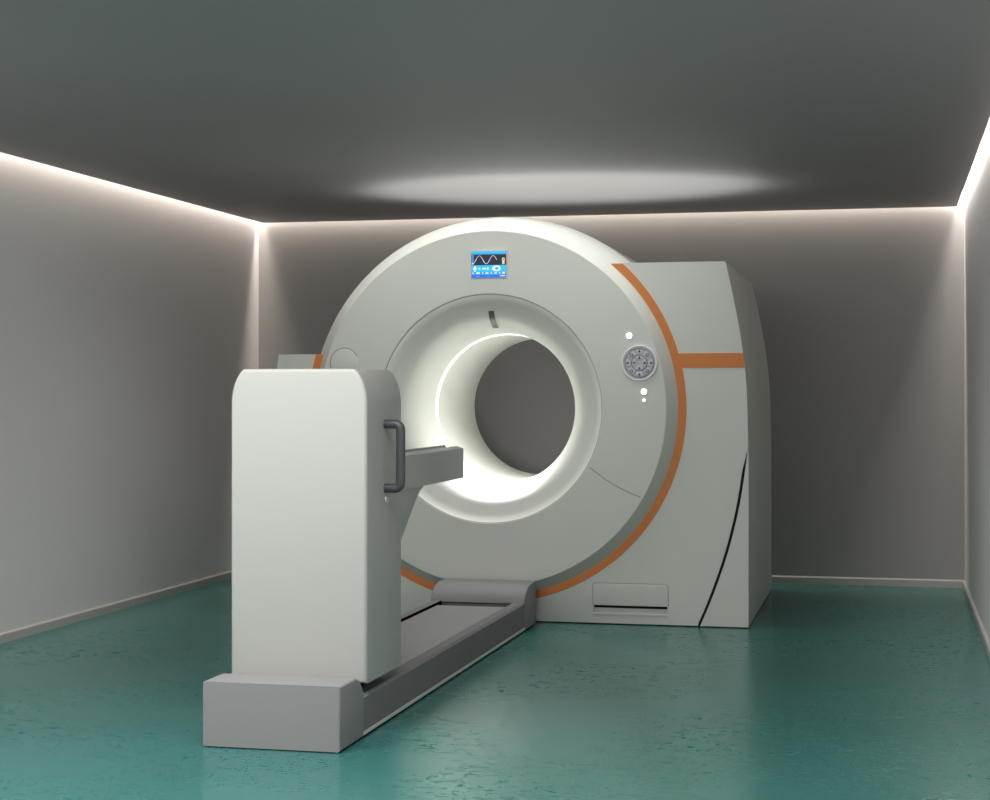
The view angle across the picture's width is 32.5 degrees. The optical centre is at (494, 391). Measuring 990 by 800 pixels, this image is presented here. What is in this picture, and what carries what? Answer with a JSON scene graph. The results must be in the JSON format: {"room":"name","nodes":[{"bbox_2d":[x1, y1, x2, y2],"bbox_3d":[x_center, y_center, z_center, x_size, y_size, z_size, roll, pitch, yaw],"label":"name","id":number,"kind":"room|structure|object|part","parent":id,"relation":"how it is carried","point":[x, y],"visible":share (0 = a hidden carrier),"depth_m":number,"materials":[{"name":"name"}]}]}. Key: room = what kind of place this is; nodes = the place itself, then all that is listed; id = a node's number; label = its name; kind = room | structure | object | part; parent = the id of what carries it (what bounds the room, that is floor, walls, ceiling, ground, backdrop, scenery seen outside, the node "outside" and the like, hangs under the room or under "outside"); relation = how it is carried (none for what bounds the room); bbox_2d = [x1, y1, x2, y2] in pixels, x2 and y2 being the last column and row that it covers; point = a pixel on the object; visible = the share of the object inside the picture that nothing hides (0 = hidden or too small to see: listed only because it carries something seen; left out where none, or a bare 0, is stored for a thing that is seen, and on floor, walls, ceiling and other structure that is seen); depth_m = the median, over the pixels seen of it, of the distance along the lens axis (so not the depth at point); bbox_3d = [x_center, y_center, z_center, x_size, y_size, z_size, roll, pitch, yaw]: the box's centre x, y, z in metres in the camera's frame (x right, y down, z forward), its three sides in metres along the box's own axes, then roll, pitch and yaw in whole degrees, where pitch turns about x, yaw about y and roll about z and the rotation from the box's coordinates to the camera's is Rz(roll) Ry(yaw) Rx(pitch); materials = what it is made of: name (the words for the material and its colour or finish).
{"room":"radiology room","nodes":[
{"label":"radiology room","id":0,"kind":"room"},
{"bbox_2d":[0,152,258,632],"bbox_3d":[-3.365,-0.100,5.014,0.200,2.700,14.650,0,0,13],"label":"wall","id":1,"kind":"structure","parent":0,"point":[129,317],"depth_m":9.64,"materials":[{"name":"paint"}]},
{"bbox_2d":[0,570,231,643],"bbox_3d":[-3.260,1.225,4.990,0.014,0.050,14.250,0,0,13],"label":"baseboard","id":2,"kind":"structure","parent":1,"relation":"attached to","point":[14,634],"depth_m":9.59,"materials":[{"name":"paint"}]},
{"bbox_2d":[0,0,989,222],"bbox_3d":[-0.944,-1.195,4.433,4.680,0.030,14.190,0,0,13],"label":"ceiling","id":3,"kind":"structure","parent":0,"point":[263,111],"depth_m":6.98,"materials":[{"name":"paint"}]},
{"bbox_2d":[0,578,989,799],"bbox_3d":[-0.939,1.300,4.452,5.180,0.100,14.650,0,0,13],"label":"floor","id":4,"kind":"structure","parent":0,"point":[829,692],"depth_m":6.65,"materials":[{"name":"teal plastic"}]},
{"bbox_2d":[203,579,535,752],"bbox_3d":[-0.406,1.132,7.557,0.510,0.236,3.340,0,0,13],"label":"rail","id":5,"kind":"object","parent":4,"relation":"on","point":[464,621],"visible":0.98,"depth_m":6.31,"materials":[{"name":"grey plastic"}]},
{"bbox_2d":[232,369,462,686],"bbox_3d":[-0.519,0.507,6.917,0.604,1.184,1.442,0,0,13],"label":"table","id":6,"kind":"object","parent":5,"relation":"on","point":[326,486],"visible":1,"depth_m":6.24,"materials":[{"name":"paint"}]},
{"bbox_3d":[-0.377,0.240,6.378,0.084,0.276,0.035,0,0,13],"label":"grab handle","id":7,"kind":"part","parent":6,"relation":"part of","materials":[{"name":"rubber"}]},
{"bbox_3d":[-0.512,0.458,7.122,0.511,0.275,0.955,0,0,13],"label":"cantilever arm","id":8,"kind":"part","parent":6,"relation":"part of","materials":[{"name":"paint"}]},
{"bbox_3d":[-0.424,1.114,7.438,0.364,0.028,2.660,0,0,13],"label":"plate","id":9,"kind":"part","parent":5,"relation":"part of","materials":[{"name":"grey metal"}]},
{"bbox_3d":[-0.406,1.235,7.547,0.501,0.012,2.880,0,0,13],"label":"pale foot trim","id":10,"kind":"part","parent":5,"relation":"part of","materials":[{"name":"white plastic"}]},
{"bbox_2d":[277,217,770,627],"bbox_3d":[0.202,0.135,10.114,2.727,2.230,1.903,0,0,13],"label":"gantry","id":11,"kind":"object","parent":4,"relation":"on","point":[655,507],"visible":0.87,"depth_m":9.14,"materials":[{"name":"paint"}]},
{"bbox_2d":[471,250,506,278],"bbox_3d":[-0.031,-0.691,9.206,0.201,0.151,0.028,0,0,13],"label":"monitor","id":12,"kind":"object","parent":11,"relation":"on","point":[485,264],"depth_m":9.19,"materials":[{"name":"blue glass"}]},
{"bbox_2d":[625,332,632,338],"bbox_3d":[0.713,-0.299,9.032,0.039,0.039,0.007,0,0,13],"label":"lamp","id":13,"kind":"object","parent":11,"relation":"attached to","point":[628,335],"depth_m":9.03,"materials":[{"name":"white plastic"}]},
{"bbox_3d":[0.725,1.089,9.122,0.406,0.117,0.008,0,0,13],"label":"access panel","id":14,"kind":"part","parent":11,"relation":"part of","materials":[{"name":"paint"}]},
{"bbox_3d":[0.767,-0.154,9.021,0.176,0.176,0.016,0,0,13],"label":"control panel","id":15,"kind":"part","parent":11,"relation":"part of","materials":[{"name":"plastic"}]},
{"bbox_2d":[640,388,647,394],"bbox_3d":[0.789,-0.002,9.014,0.039,0.039,0.007,0,0,13],"label":"lamp","id":16,"kind":"object","parent":11,"relation":"attached to","point":[643,391],"depth_m":9.01,"materials":[{"name":"white plastic"}]},
{"bbox_2d":[259,185,964,580],"bbox_3d":[0.692,-0.100,11.490,4.780,2.700,0.200,0,0,13],"label":"wall","id":17,"kind":"structure","parent":0,"point":[861,311],"depth_m":11.05,"materials":[{"name":"paint"}]},
{"bbox_2d":[771,575,961,587],"bbox_3d":[0.668,1.225,11.386,4.752,0.050,0.014,0,0,13],"label":"baseboard","id":18,"kind":"structure","parent":17,"relation":"attached to","point":[903,582],"depth_m":10.98,"materials":[{"name":"paint"}]},
{"bbox_2d":[965,117,989,641],"bbox_3d":[1.487,-0.100,3.890,0.200,2.700,14.650,0,0,13],"label":"wall","id":19,"kind":"structure","parent":0,"point":[977,185],"depth_m":9.27,"materials":[{"name":"paint"}]},
{"bbox_2d":[962,580,989,659],"bbox_3d":[1.382,1.225,3.914,0.014,0.050,14.250,0,0,13],"label":"baseboard","id":20,"kind":"structure","parent":19,"relation":"attached to","point":[985,640],"depth_m":9.10,"materials":[{"name":"paint"}]}
]}

